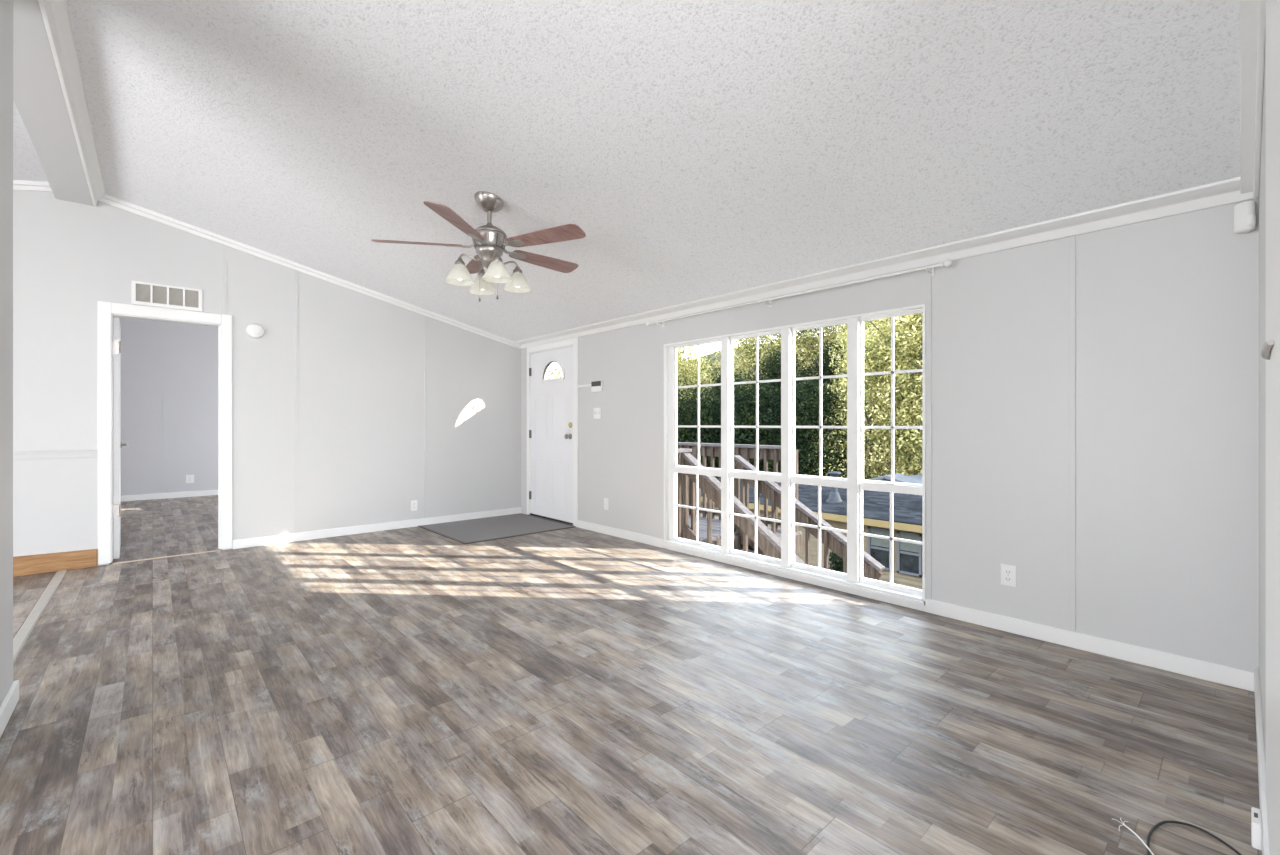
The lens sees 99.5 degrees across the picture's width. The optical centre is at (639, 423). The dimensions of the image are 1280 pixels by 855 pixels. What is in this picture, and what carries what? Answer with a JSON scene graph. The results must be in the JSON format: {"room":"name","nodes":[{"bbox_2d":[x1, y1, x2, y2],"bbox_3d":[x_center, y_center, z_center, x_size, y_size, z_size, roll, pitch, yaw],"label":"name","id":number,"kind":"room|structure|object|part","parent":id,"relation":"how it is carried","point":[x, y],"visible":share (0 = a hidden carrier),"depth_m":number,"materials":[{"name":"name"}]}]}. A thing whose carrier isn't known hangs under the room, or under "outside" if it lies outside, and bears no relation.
{"room":"empty living room","nodes":[
{"label":"empty living room","id":0,"kind":"room"},
{"bbox_2d":[0,0,12,705],"bbox_3d":[-2.307,-0.310,1.839,0.120,2.900,0.920,0,0,-42],"label":"wall","id":1,"kind":"structure","parent":0,"point":[6,6],"depth_m":2.12,"materials":[{"name":"grey paint"}]},
{"bbox_2d":[0,680,18,737],"bbox_3d":[-2.306,1.099,1.849,0.135,0.083,0.933,0,0,-42],"label":"baseboard","id":2,"kind":"structure","parent":1,"relation":"attached to","point":[9,703],"depth_m":2.09,"materials":[{"name":"white paint"}]},
{"bbox_2d":[113,316,217,495],"bbox_3d":[-7.033,-0.360,8.564,6.200,3.000,0.100,0,0,-42],"label":"wall","id":3,"kind":"structure","parent":0,"point":[191,350],"depth_m":8.33,"materials":[{"name":"grey paint"}]},
{"bbox_2d":[121,490,217,501],"bbox_3d":[-7.032,1.097,8.488,6.100,0.085,0.013,0,0,-42],"label":"baseboard","id":4,"kind":"structure","parent":3,"relation":"attached to","point":[205,492],"depth_m":8.30,"materials":[{"name":"white paint"}]},
{"bbox_2d":[186,475,193,482],"bbox_3d":[-7.044,0.860,8.479,0.100,0.130,0.010,0,0,-42],"label":"wall outlet","id":5,"kind":"object","parent":3,"relation":"attached to","point":[189,478],"visible":1,"depth_m":8.48,"materials":[{"name":"white plastic"}]},
{"bbox_2d":[13,190,520,565],"bbox_3d":[-4.521,-0.387,4.273,8.195,3.054,0.100,0,0,-42],"label":"wall","id":6,"kind":"structure","parent":0,"point":[361,356],"depth_m":5.13,"materials":[{"name":"grey paint"}]},
{"bbox_2d":[13,180,51,191],"bbox_3d":[-6.016,-1.383,2.829,4.040,0.959,0.045,0,0,-42],"label":"crown molding","id":7,"kind":"structure","parent":6,"relation":"attached to","point":[17,184],"depth_m":4.10,"materials":[{"name":"white paint"}]},
{"bbox_2d":[13,549,96,576],"bbox_3d":[-5.901,1.065,2.948,4.170,0.150,0.022,0,0,-42],"label":"baseboard","id":8,"kind":"structure","parent":6,"relation":"attached to","point":[50,562],"depth_m":4.17,"materials":[{"name":"brown wood"}]},
{"bbox_2d":[13,450,97,458],"bbox_3d":[-5.922,0.237,2.927,4.232,0.055,0.026,0,0,-42],"label":"chair rail","id":9,"kind":"object","parent":6,"relation":"attached to","point":[84,453],"visible":1,"depth_m":4.18,"materials":[{"name":"grey paint"}]},
{"bbox_2d":[98,301,231,564],"bbox_3d":[-4.299,0.076,4.935,0.866,2.128,0.821,0,0,-42],"label":"door frame","id":10,"kind":"structure","parent":6,"relation":"in","point":[110,444],"depth_m":4.50,"materials":[{"name":"white paint"}]},
{"bbox_3d":[-4.726,0.190,4.966,0.056,0.060,0.134,0,0,-42],"label":"lever","id":11,"kind":"part","parent":10,"relation":"part of","materials":[{"name":"silver metal"}]},
{"bbox_2d":[131,281,201,311],"bbox_3d":[-4.036,-1.089,4.633,0.457,0.195,0.012,0,0,-42],"label":"air vent","id":12,"kind":"object","parent":6,"relation":"in","point":[142,293],"visible":1,"depth_m":4.62,"materials":[{"name":"white plastic"}]},
{"bbox_2d":[223,245,226,314],"bbox_3d":[-3.753,-0.280,4.899,0.026,2.669,0.016,0,0,-42],"label":"batten","id":13,"kind":"object","parent":6,"relation":"attached to","point":[224,246],"visible":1,"depth_m":4.89,"materials":[{"name":"grey paint"}]},
{"bbox_2d":[246,323,264,338],"bbox_3d":[-3.569,-0.866,5.031,0.140,0.140,0.046,0,0,-42],"label":"smoke detector","id":14,"kind":"object","parent":6,"relation":"attached to","point":[254,330],"visible":1,"depth_m":5.01,"materials":[{"name":"white plastic"}]},
{"bbox_2d":[295,270,297,532],"bbox_3d":[-3.342,-0.218,5.269,0.026,2.547,0.016,0,0,-42],"label":"batten","id":15,"kind":"object","parent":6,"relation":"attached to","point":[296,271],"visible":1,"depth_m":5.26,"materials":[{"name":"grey paint"}]},
{"bbox_2d":[98,194,520,348],"bbox_3d":[-2.931,-1.407,5.605,3.810,0.908,0.045,0,0,-42],"label":"crown molding","id":16,"kind":"structure","parent":6,"relation":"attached to","point":[107,199],"depth_m":5.20,"materials":[{"name":"white paint"}]},
{"bbox_2d":[232,507,521,548],"bbox_3d":[-2.609,1.099,5.916,2.955,0.083,0.013,0,0,-42],"label":"baseboard","id":17,"kind":"structure","parent":6,"relation":"attached to","point":[309,535],"depth_m":5.65,"materials":[{"name":"white paint"}]},
{"bbox_2d":[411,500,416,510],"bbox_3d":[-2.506,0.905,6.012,0.072,0.115,0.010,0,0,-42],"label":"wall outlet","id":18,"kind":"object","parent":6,"relation":"attached to","point":[413,502],"visible":1,"depth_m":6.01,"materials":[{"name":"white plastic"}]},
{"bbox_2d":[424,316,426,517],"bbox_3d":[-2.417,-0.081,6.101,0.026,2.271,0.016,0,0,-42],"label":"batten","id":19,"kind":"object","parent":6,"relation":"attached to","point":[425,317],"visible":1,"depth_m":6.09,"materials":[{"name":"grey paint"}]},
{"bbox_2d":[546,363,562,379],"bbox_3d":[-4.570,0.913,32.746,5.308,9.690,5.461,0,0,27],"label":"leafy tree","id":20,"kind":"object","parent":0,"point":[554,366],"visible":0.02,"depth_m":32.20,"materials":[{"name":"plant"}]},
{"bbox_2d":[13,0,1239,340],"bbox_3d":[-1.063,-1.463,0.355,8.295,1.041,10.550,0,0,-42],"label":"ceiling","id":21,"kind":"structure","parent":0,"point":[699,149],"depth_m":2.54,"materials":[{"name":"white paint"}]},
{"bbox_2d":[13,0,92,205],"bbox_3d":[-0.990,-1.806,0.420,0.210,0.122,10.350,0,0,-42],"label":"beam","id":22,"kind":"structure","parent":21,"relation":"attached to","point":[38,97],"depth_m":2.96,"materials":[{"name":"grey paint"}]},
{"bbox_2d":[38,0,105,205],"bbox_3d":[-2.291,-1.804,2.075,0.073,0.118,6.150,0,0,-42],"label":"crown molding","id":23,"kind":"structure","parent":22,"relation":"attached to","point":[55,13],"depth_m":2.87,"materials":[{"name":"white paint"}]},
{"bbox_2d":[371,191,585,301],"bbox_3d":[-0.937,-1.120,3.491,1.303,0.669,1.337,0,0,-42],"label":"ceiling fan","id":24,"kind":"object","parent":21,"relation":"hanging from","point":[489,241],"visible":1,"depth_m":3.38,"materials":[{"name":"silver metal"}]},
{"bbox_3d":[-1.383,-1.128,3.380,0.529,0.040,0.145,0,0,-10],"label":"fan blade","id":25,"kind":"part","parent":24,"relation":"part of","materials":[{"name":"brown wood"}]},
{"bbox_3d":[-1.020,-1.128,3.029,0.145,0.040,0.529,0,0,8],"label":"fan blade","id":26,"kind":"part","parent":24,"relation":"part of","materials":[{"name":"brown wood"}]},
{"bbox_3d":[-1.118,-0.932,3.363,0.177,0.112,0.177,0,0,-42],"label":"lamp shade","id":27,"kind":"part","parent":24,"relation":"part of","materials":[{"name":"white glass"}]},
{"bbox_3d":[-1.080,-1.020,3.396,0.163,0.087,0.065,0,0,-42],"label":"lamp arm","id":28,"kind":"part","parent":24,"relation":"part of","materials":[{"name":"silver metal"}]},
{"bbox_3d":[-1.161,-1.128,3.834,0.145,0.040,0.529,0,0,-28],"label":"fan blade","id":29,"kind":"part","parent":24,"relation":"part of","materials":[{"name":"brown wood"}]},
{"bbox_3d":[-1.018,-1.020,3.574,0.065,0.087,0.163,0,0,-42],"label":"lamp arm","id":30,"kind":"part","parent":24,"relation":"part of","materials":[{"name":"silver metal"}]},
{"bbox_3d":[-1.051,-0.932,3.613,0.177,0.112,0.177,0,0,-42],"label":"lamp shade","id":31,"kind":"part","parent":24,"relation":"part of","materials":[{"name":"white glass"}]},
{"bbox_3d":[-0.901,-1.020,3.335,0.065,0.087,0.163,0,0,-42],"label":"lamp arm","id":32,"kind":"part","parent":24,"relation":"part of","materials":[{"name":"silver metal"}]},
{"bbox_3d":[-0.868,-0.932,3.296,0.177,0.112,0.177,0,0,-42],"label":"lamp shade","id":33,"kind":"part","parent":24,"relation":"part of","materials":[{"name":"white glass"}]},
{"bbox_3d":[-0.840,-1.020,3.513,0.163,0.087,0.065,0,0,-42],"label":"lamp arm","id":34,"kind":"part","parent":24,"relation":"part of","materials":[{"name":"silver metal"}]},
{"bbox_3d":[-0.801,-0.932,3.546,0.177,0.112,0.177,0,0,-42],"label":"lamp shade","id":35,"kind":"part","parent":24,"relation":"part of","materials":[{"name":"white glass"}]},
{"bbox_3d":[-0.661,-1.128,3.763,0.145,0.040,0.529,0,0,44],"label":"fan blade","id":36,"kind":"part","parent":24,"relation":"part of","materials":[{"name":"brown wood"}]},
{"bbox_3d":[-0.574,-1.128,3.266,0.529,0.040,0.145,0,0,26],"label":"fan blade","id":37,"kind":"part","parent":24,"relation":"part of","materials":[{"name":"brown wood"}]},
{"bbox_2d":[0,495,1261,854],"bbox_3d":[-2.686,1.200,2.238,8.200,0.120,15.320,0,0,-42],"label":"floor","id":38,"kind":"structure","parent":0,"point":[417,690],"depth_m":2.11,"materials":[{"name":"laminate"}]},
{"bbox_2d":[13,570,66,661],"bbox_3d":[-3.498,1.137,3.108,0.053,0.006,2.960,0,0,-42],"label":"transition strip","id":39,"kind":"object","parent":38,"relation":"on","point":[27,627],"visible":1,"depth_m":3.23,"materials":[{"name":"grey wood"}]},
{"bbox_2d":[418,513,575,543],"bbox_3d":[-1.589,1.136,6.009,1.286,0.008,1.209,0,0,-42],"label":"mat","id":40,"kind":"object","parent":38,"relation":"on","point":[512,525],"visible":1,"depth_m":5.94,"materials":[{"name":"grey fabric"}]},
{"bbox_2d":[1114,818,1153,854],"bbox_3d":[1.348,1.133,1.480,0.045,0.013,0.174,0,0,18],"label":"cable","id":41,"kind":"object","parent":38,"relation":"on","point":[1143,842],"visible":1,"depth_m":1.49,"materials":[{"name":"plastic"}]},
{"bbox_2d":[1146,820,1241,854],"bbox_3d":[1.438,1.135,1.458,0.299,0.006,0.180,0,0,0],"label":"cable","id":42,"kind":"object","parent":38,"relation":"on","point":[1154,827],"visible":1,"depth_m":1.50,"materials":[{"name":"rubber"}]},
{"bbox_2d":[521,198,1258,671],"bbox_3d":[1.983,0.050,3.096,0.100,2.420,10.350,0,0,-42],"label":"wall","id":43,"kind":"structure","parent":0,"point":[1167,308],"depth_m":2.74,"materials":[{"name":"grey paint"}]},
{"bbox_2d":[527,337,577,526],"bbox_3d":[-1.032,0.091,6.396,0.169,2.098,1.090,0,0,-42],"label":"door","id":44,"kind":"structure","parent":43,"relation":"in","point":[552,404],"depth_m":6.35,"materials":[{"name":"white paint"}]},
{"bbox_3d":[-1.053,0.305,6.398,0.005,1.370,0.720,0,0,-42],"label":"panel moulding","id":45,"kind":"part","parent":44,"relation":"part of","materials":[{"name":"white paint"}]},
{"bbox_3d":[-1.026,-0.633,6.368,0.016,0.266,0.502,0,0,-42],"label":"fanlight frame","id":46,"kind":"part","parent":44,"relation":"part of","materials":[{"name":"white glass"}]},
{"bbox_3d":[-0.810,0.140,6.077,0.073,0.064,0.064,0,0,-42],"label":"knob","id":47,"kind":"part","parent":44,"relation":"part of","materials":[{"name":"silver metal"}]},
{"bbox_2d":[591,381,602,391],"bbox_3d":[-0.455,-0.396,5.711,0.026,0.112,0.176,0,0,-42],"label":"alarm keypad","id":48,"kind":"object","parent":43,"relation":"attached to","point":[596,386],"visible":1,"depth_m":5.69,"materials":[{"name":"white plastic"}]},
{"bbox_2d":[594,408,600,418],"bbox_3d":[-0.455,-0.114,5.721,0.014,0.115,0.118,0,0,-42],"label":"light switch","id":49,"kind":"object","parent":43,"relation":"attached to","point":[597,411],"visible":1,"depth_m":5.71,"materials":[{"name":"white plastic"}]},
{"bbox_2d":[604,498,608,509],"bbox_3d":[-0.349,0.828,5.609,0.007,0.118,0.072,0,0,-42],"label":"blank wall plate","id":50,"kind":"object","parent":43,"relation":"attached to","point":[606,500],"visible":1,"depth_m":5.60,"materials":[{"name":"white plastic"}]},
{"bbox_2d":[662,304,924,605],"bbox_3d":[1.009,0.185,4.163,0.140,1.830,2.264,0,0,-42],"label":"window","id":51,"kind":"structure","parent":43,"relation":"in","point":[855,483],"depth_m":4.02,"materials":[{"name":"white paint"}]},
{"bbox_3d":[0.504,0.729,4.726,0.026,0.682,0.574,0,0,-42],"label":"sash","id":52,"kind":"part","parent":51,"relation":"part of","materials":[{"name":"white paint"}]},
{"bbox_3d":[0.518,-0.150,4.738,0.026,1.111,0.574,0,0,-42],"label":"sash","id":53,"kind":"part","parent":51,"relation":"part of","materials":[{"name":"white paint"}]},
{"bbox_3d":[0.913,0.729,4.272,0.026,0.682,0.506,0,0,-42],"label":"sash","id":54,"kind":"part","parent":51,"relation":"part of","materials":[{"name":"white paint"}]},
{"bbox_3d":[0.926,-0.150,4.284,0.026,1.111,0.506,0,0,-42],"label":"sash","id":55,"kind":"part","parent":51,"relation":"part of","materials":[{"name":"white paint"}]},
{"bbox_3d":[1.009,1.081,4.163,0.140,0.038,2.264,0,0,-42],"label":"sill","id":56,"kind":"part","parent":51,"relation":"part of","materials":[{"name":"white paint"}]},
{"bbox_3d":[1.280,0.729,3.865,0.026,0.682,0.450,0,0,-42],"label":"sash","id":57,"kind":"part","parent":51,"relation":"part of","materials":[{"name":"white paint"}]},
{"bbox_3d":[1.293,-0.150,3.877,0.026,1.111,0.450,0,0,-42],"label":"sash","id":58,"kind":"part","parent":51,"relation":"part of","materials":[{"name":"white paint"}]},
{"bbox_3d":[1.620,0.729,3.486,0.026,0.682,0.417,0,0,-42],"label":"sash","id":59,"kind":"part","parent":51,"relation":"part of","materials":[{"name":"white paint"}]},
{"bbox_3d":[1.633,-0.150,3.498,0.026,1.111,0.417,0,0,-42],"label":"sash","id":60,"kind":"part","parent":51,"relation":"part of","materials":[{"name":"white paint"}]},
{"bbox_2d":[646,259,951,326],"bbox_3d":[0.948,-0.921,4.092,0.107,0.056,2.589,0,0,-42],"label":"curtain rod","id":61,"kind":"object","parent":43,"relation":"attached to","point":[948,262],"visible":1,"depth_m":3.70,"materials":[{"name":"white plastic"}]},
{"bbox_2d":[515,177,1253,348],"bbox_3d":[0.516,-0.998,4.568,0.112,0.076,6.198,0,0,-42],"label":"crown molding","id":62,"kind":"structure","parent":43,"relation":"attached to","point":[1225,192],"depth_m":3.08,"materials":[{"name":"white paint"}]},
{"bbox_2d":[578,520,1253,691],"bbox_3d":[0.968,1.099,4.140,0.013,0.083,4.933,0,0,-42],"label":"baseboard","id":63,"kind":"structure","parent":43,"relation":"attached to","point":[1201,669],"depth_m":2.84,"materials":[{"name":"white paint"}]},
{"bbox_2d":[927,265,931,598],"bbox_3d":[1.754,0.048,3.279,0.016,2.015,0.026,0,0,-42],"label":"batten","id":64,"kind":"object","parent":43,"relation":"attached to","point":[929,276],"visible":0.76,"depth_m":3.27,"materials":[{"name":"grey paint"}]},
{"bbox_2d":[1001,564,1015,586],"bbox_3d":[2.021,0.830,2.972,0.010,0.115,0.072,0,0,-42],"label":"wall outlet","id":65,"kind":"object","parent":43,"relation":"attached to","point":[1008,572],"visible":1,"depth_m":2.97,"materials":[{"name":"white plastic"}]},
{"bbox_2d":[1004,569,1011,574],"bbox_3d":[2.019,0.810,2.970,0.003,0.028,0.034,0,0,-42],"label":"socket","id":66,"kind":"object","parent":65,"relation":"attached to","point":[1006,571],"depth_m":2.97,"materials":[{"name":"white plastic"}]},
{"bbox_2d":[1004,576,1011,581],"bbox_3d":[2.019,0.850,2.970,0.003,0.028,0.034,0,0,-42],"label":"socket","id":67,"kind":"object","parent":65,"relation":"attached to","point":[1006,578],"depth_m":2.97,"materials":[{"name":"white plastic"}]},
{"bbox_2d":[1069,235,1075,630],"bbox_3d":[2.212,0.048,2.770,0.016,2.015,0.026,0,0,-42],"label":"batten","id":68,"kind":"object","parent":43,"relation":"attached to","point":[1072,239],"visible":1,"depth_m":2.76,"materials":[{"name":"grey paint"}]},
{"bbox_2d":[1234,201,1255,232],"bbox_3d":[2.579,-0.880,2.304,0.056,0.125,0.062,0,0,3],"label":"detector","id":69,"kind":"object","parent":43,"relation":"attached to","point":[1244,212],"visible":1,"depth_m":2.29,"materials":[{"name":"white plastic"}]},
{"bbox_2d":[1259,43,1265,762],"bbox_3d":[1.848,-0.178,1.531,2.195,2.636,0.100,0,0,-42],"label":"wall","id":70,"kind":"structure","parent":0,"point":[1262,188],"depth_m":1.81,"materials":[{"name":"grey paint"}]},
{"bbox_2d":[1239,0,1265,198],"bbox_3d":[1.789,-1.226,1.581,2.175,0.546,0.053,0,0,-42],"label":"crown molding","id":71,"kind":"structure","parent":70,"relation":"attached to","point":[1252,12],"depth_m":1.83,"materials":[{"name":"white paint"}]},
{"bbox_2d":[1254,668,1268,854],"bbox_3d":[1.805,1.087,1.568,2.182,0.105,0.013,0,0,-42],"label":"baseboard","id":72,"kind":"structure","parent":70,"relation":"attached to","point":[1258,707],"depth_m":1.68,"materials":[{"name":"white paint"}]},
{"bbox_2d":[1251,807,1261,849],"bbox_3d":[1.657,1.086,1.456,0.090,0.069,0.018,0,0,-42],"label":"box","id":73,"kind":"object","parent":72,"relation":"attached to","point":[1256,819],"visible":1,"depth_m":1.43,"materials":[{"name":"white plastic"}]},
{"bbox_2d":[1260,340,1273,359],"bbox_3d":[1.403,-0.166,1.211,0.265,0.027,0.023,0,0,-40],"label":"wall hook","id":74,"kind":"object","parent":70,"relation":"attached to","point":[1266,349],"visible":0.8,"depth_m":1.20,"materials":[{"name":"silver metal"}]},
{"bbox_2d":[1266,0,1279,854],"bbox_3d":[1.376,-0.080,1.169,1.010,2.270,0.014,0,0,-42],"label":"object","id":75,"kind":"structure","parent":70,"relation":"attached to","point":[1272,6],"depth_m":1.17,"materials":[{"name":"white paint"}]},
{"label":"outside","id":76,"kind":"structure","parent":0,"visible":0},
{"bbox_2d":[680,337,919,479],"bbox_3d":[22.102,-6.910,58.898,104.350,24.460,118.000,0,0,-42],"label":"ground","id":77,"kind":"structure","parent":76,"point":[738,353],"depth_m":113.72,"materials":[{"name":"green plant"}]},
{"bbox_2d":[678,385,685,441],"bbox_3d":[-0.236,1.012,30.770,6.849,10.300,8.215,0,0,-6],"label":"leafy tree","id":78,"kind":"object","parent":77,"relation":"on","point":[678,385],"visible":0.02,"depth_m":30.27,"materials":[{"name":"green plant"}]},
{"bbox_2d":[678,345,718,458],"bbox_3d":[2.642,-0.288,37.290,6.480,12.030,6.668,0,0,-36],"label":"leafy tree","id":79,"kind":"object","parent":77,"relation":"on","point":[685,370],"visible":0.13,"depth_m":35.93,"materials":[{"name":"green plant"}]},
{"bbox_2d":[685,355,720,393],"bbox_3d":[5.339,-1.088,44.748,4.926,9.256,5.348,0,0,25],"label":"leafy tree","id":80,"kind":"object","parent":77,"relation":"on","point":[712,365],"visible":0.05,"depth_m":43.92,"materials":[{"name":"green plant"}]},
{"bbox_2d":[678,379,736,478],"bbox_3d":[2.845,1.673,30.988,6.778,8.499,5.651,0,0,44],"label":"leafy tree","id":81,"kind":"object","parent":77,"relation":"on","point":[692,419],"visible":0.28,"depth_m":29.90,"materials":[{"name":"green plant"}]},
{"bbox_2d":[702,367,747,437],"bbox_3d":[5.861,0.641,36.666,4.559,9.034,5.333,0,0,32],"label":"leafy tree","id":82,"kind":"object","parent":77,"relation":"on","point":[714,380],"visible":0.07,"depth_m":36.02,"materials":[{"name":"green plant"}]},
{"bbox_2d":[677,442,802,556],"bbox_3d":[0.090,1.323,6.793,1.981,2.133,3.220,0,0,-42],"label":"wooden deck","id":83,"kind":"object","parent":77,"relation":"on","point":[766,452],"visible":0.23,"depth_m":6.45,"materials":[{"name":"brown wood"}]},
{"bbox_3d":[0.298,0.275,5.507,0.530,0.036,0.140,0,0,-42],"label":"rail","id":84,"kind":"part","parent":83,"relation":"part of","materials":[{"name":"wood"}]},
{"bbox_3d":[0.443,0.868,5.638,0.090,1.145,0.090,0,0,-42],"label":"post","id":85,"kind":"part","parent":83,"relation":"part of","materials":[{"name":"brown wood"}]},
{"bbox_3d":[0.763,0.782,7.345,0.090,0.975,0.090,0,0,-42],"label":"post","id":86,"kind":"part","parent":83,"relation":"part of","materials":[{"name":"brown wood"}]},
{"bbox_3d":[0.743,0.360,7.367,0.036,0.130,3.040,0,0,-42],"label":"rail","id":87,"kind":"part","parent":83,"relation":"part of","materials":[{"name":"brown wood"}]},
{"bbox_3d":[1.060,0.907,6.267,0.090,1.065,0.090,0,0,-42],"label":"post","id":88,"kind":"part","parent":83,"relation":"part of","materials":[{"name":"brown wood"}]},
{"bbox_3d":[0.743,0.275,7.367,0.140,0.036,3.040,0,0,-42],"label":"rail","id":89,"kind":"part","parent":83,"relation":"part of","materials":[{"name":"wood"}]},
{"bbox_3d":[0.743,1.150,7.367,0.036,0.085,3.040,0,0,-42],"label":"rail","id":90,"kind":"part","parent":83,"relation":"part of","materials":[{"name":"brown wood"}]},
{"bbox_3d":[1.760,0.782,6.237,0.090,0.975,0.090,0,0,-42],"label":"post","id":91,"kind":"part","parent":83,"relation":"part of","materials":[{"name":"brown wood"}]},
{"bbox_2d":[700,335,780,397],"bbox_3d":[8.032,-3.336,43.381,7.375,13.306,7.168,0,0,-16],"label":"leafy tree","id":92,"kind":"object","parent":77,"relation":"on","point":[740,346],"visible":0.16,"depth_m":42.30,"materials":[{"name":"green plant"}]},
{"bbox_2d":[701,367,816,478],"bbox_3d":[6.064,1.368,30.535,6.058,9.111,7.267,0,0,-39],"label":"leafy tree","id":93,"kind":"object","parent":77,"relation":"on","point":[746,416],"visible":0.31,"depth_m":29.39,"materials":[{"name":"green plant"}]},
{"bbox_2d":[734,329,825,436],"bbox_3d":[10.969,-4.002,42.510,7.545,13.614,7.334,0,0,-41],"label":"leafy tree","id":94,"kind":"object","parent":77,"relation":"on","point":[775,336],"visible":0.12,"depth_m":41.17,"materials":[{"name":"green plant"}]},
{"bbox_2d":[747,345,817,464],"bbox_3d":[9.330,-0.338,35.689,4.607,9.894,5.390,0,0,-17],"label":"leafy tree","id":95,"kind":"object","parent":77,"relation":"on","point":[774,370],"visible":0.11,"depth_m":35.32,"materials":[{"name":"green plant"}]},
{"bbox_2d":[681,452,884,579],"bbox_3d":[1.419,1.518,5.225,1.000,2.503,2.013,0,0,-42],"label":"wooden staircase","id":96,"kind":"structure","parent":77,"relation":"on","point":[768,543],"depth_m":5.40,"materials":[{"name":"brown wood"}]},
{"bbox_3d":[1.041,1.679,4.973,0.036,1.303,1.870,0,0,-42],"label":"rail","id":97,"kind":"part","parent":96,"relation":"part of","materials":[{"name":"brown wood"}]},
{"bbox_3d":[1.031,0.984,4.984,0.036,1.283,1.840,0,0,-42],"label":"rail","id":98,"kind":"part","parent":96,"relation":"part of","materials":[{"name":"brown wood"}]},
{"bbox_3d":[1.041,0.878,4.973,0.100,1.224,1.817,0,0,-42],"label":"handrail","id":99,"kind":"part","parent":96,"relation":"part of","materials":[{"name":"wood"}]},
{"bbox_3d":[1.670,1.658,5.619,0.036,1.076,1.742,0,0,-42],"label":"rail","id":100,"kind":"part","parent":96,"relation":"part of","materials":[{"name":"brown wood"}]},
{"bbox_3d":[1.660,0.964,5.630,0.036,1.059,1.712,0,0,-42],"label":"rail","id":101,"kind":"part","parent":96,"relation":"part of","materials":[{"name":"brown wood"}]},
{"bbox_3d":[1.670,0.858,5.619,0.100,0.994,1.695,0,0,-42],"label":"handrail","id":102,"kind":"part","parent":96,"relation":"part of","materials":[{"name":"wood"}]},
{"bbox_3d":[2.165,1.923,5.069,0.090,1.220,0.090,0,0,-42],"label":"newel post","id":103,"kind":"part","parent":96,"relation":"part of","materials":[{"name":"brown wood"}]},
{"bbox_2d":[745,372,867,477],"bbox_3d":[9.068,1.530,29.301,6.979,8.751,5.818,0,0,-44],"label":"leafy tree","id":104,"kind":"object","parent":77,"relation":"on","point":[804,414],"visible":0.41,"depth_m":27.92,"materials":[{"name":"green plant"}]},
{"bbox_2d":[701,471,921,589],"bbox_3d":[8.379,3.412,18.301,7.860,3.856,12.800,0,0,-42],"label":"house","id":105,"kind":"structure","parent":77,"relation":"on","point":[907,508],"depth_m":15.28,"materials":[{"name":"beige"}]},
{"bbox_2d":[870,529,888,547],"bbox_3d":[6.634,3.160,14.975,0.015,0.440,0.550,0,0,-42],"label":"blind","id":106,"kind":"object","parent":105,"relation":"hanging from","point":[874,542],"depth_m":14.98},
{"bbox_3d":[6.654,3.440,14.993,0.050,1.020,0.550,0,0,-42],"label":"pane","id":107,"kind":"part","parent":105,"relation":"part of","materials":[{"name":"clear glass"}]},
{"bbox_3d":[7.179,3.440,14.410,0.050,1.020,0.520,0,0,-42],"label":"pane","id":108,"kind":"part","parent":105,"relation":"part of","materials":[{"name":"clear glass"}]},
{"bbox_2d":[900,534,918,552],"bbox_3d":[7.159,3.160,14.391,0.015,0.440,0.520,0,0,-42],"label":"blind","id":109,"kind":"object","parent":105,"relation":"hanging from","point":[905,547],"depth_m":14.38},
{"bbox_2d":[795,324,846,437],"bbox_3d":[14.271,-4.071,41.999,7.065,12.746,6.866,0,0,37],"label":"leafy tree","id":110,"kind":"object","parent":77,"relation":"on","point":[831,332],"visible":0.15,"depth_m":40.53,"materials":[{"name":"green plant"}]},
{"bbox_2d":[801,336,867,475],"bbox_3d":[12.595,-0.771,34.882,4.559,9.668,5.333,0,0,-26],"label":"leafy tree","id":111,"kind":"object","parent":77,"relation":"on","point":[825,367],"visible":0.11,"depth_m":34.43,"materials":[{"name":"green plant"}]},
{"bbox_2d":[828,550,842,572],"bbox_3d":[3.651,3.069,9.859,0.469,1.739,0.511,0,0,-42],"label":"round shrub","id":112,"kind":"object","parent":77,"relation":"on","point":[837,566],"visible":0.37,"depth_m":9.78,"materials":[{"name":"green plant"}]},
{"bbox_2d":[818,324,901,429],"bbox_3d":[16.885,-5.059,40.187,7.530,13.978,7.747,0,0,3],"label":"leafy tree","id":113,"kind":"object","parent":77,"relation":"on","point":[842,324],"visible":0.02,"depth_m":40.12,"materials":[{"name":"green plant"}]},
{"bbox_2d":[799,319,921,480],"bbox_3d":[11.822,-0.073,28.410,6.166,11.125,5.993,0,0,30],"label":"leafy tree","id":114,"kind":"object","parent":77,"relation":"on","point":[868,447],"visible":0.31,"depth_m":27.13,"materials":[{"name":"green plant"}]},
{"bbox_2d":[832,316,921,475],"bbox_3d":[16.431,-4.109,33.354,8.532,15.929,8.293,0,0,-39],"label":"leafy tree","id":115,"kind":"object","parent":77,"relation":"on","point":[877,320],"visible":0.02,"depth_m":32.67,"materials":[{"name":"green plant"}]},
{"bbox_2d":[864,313,921,479],"bbox_3d":[14.781,-1.759,26.902,7.861,14.182,7.640,0,0,-40],"label":"leafy tree","id":116,"kind":"object","parent":77,"relation":"on","point":[908,342],"visible":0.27,"depth_m":25.93,"materials":[{"name":"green plant"}]},
{"bbox_2d":[867,473,921,483],"bbox_3d":[11.452,3.623,23.393,3.680,3.033,3.119,0,0,-42],"label":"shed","id":117,"kind":"object","parent":77,"relation":"on","point":[916,479],"visible":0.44,"depth_m":22.35,"materials":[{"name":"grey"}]}
]}

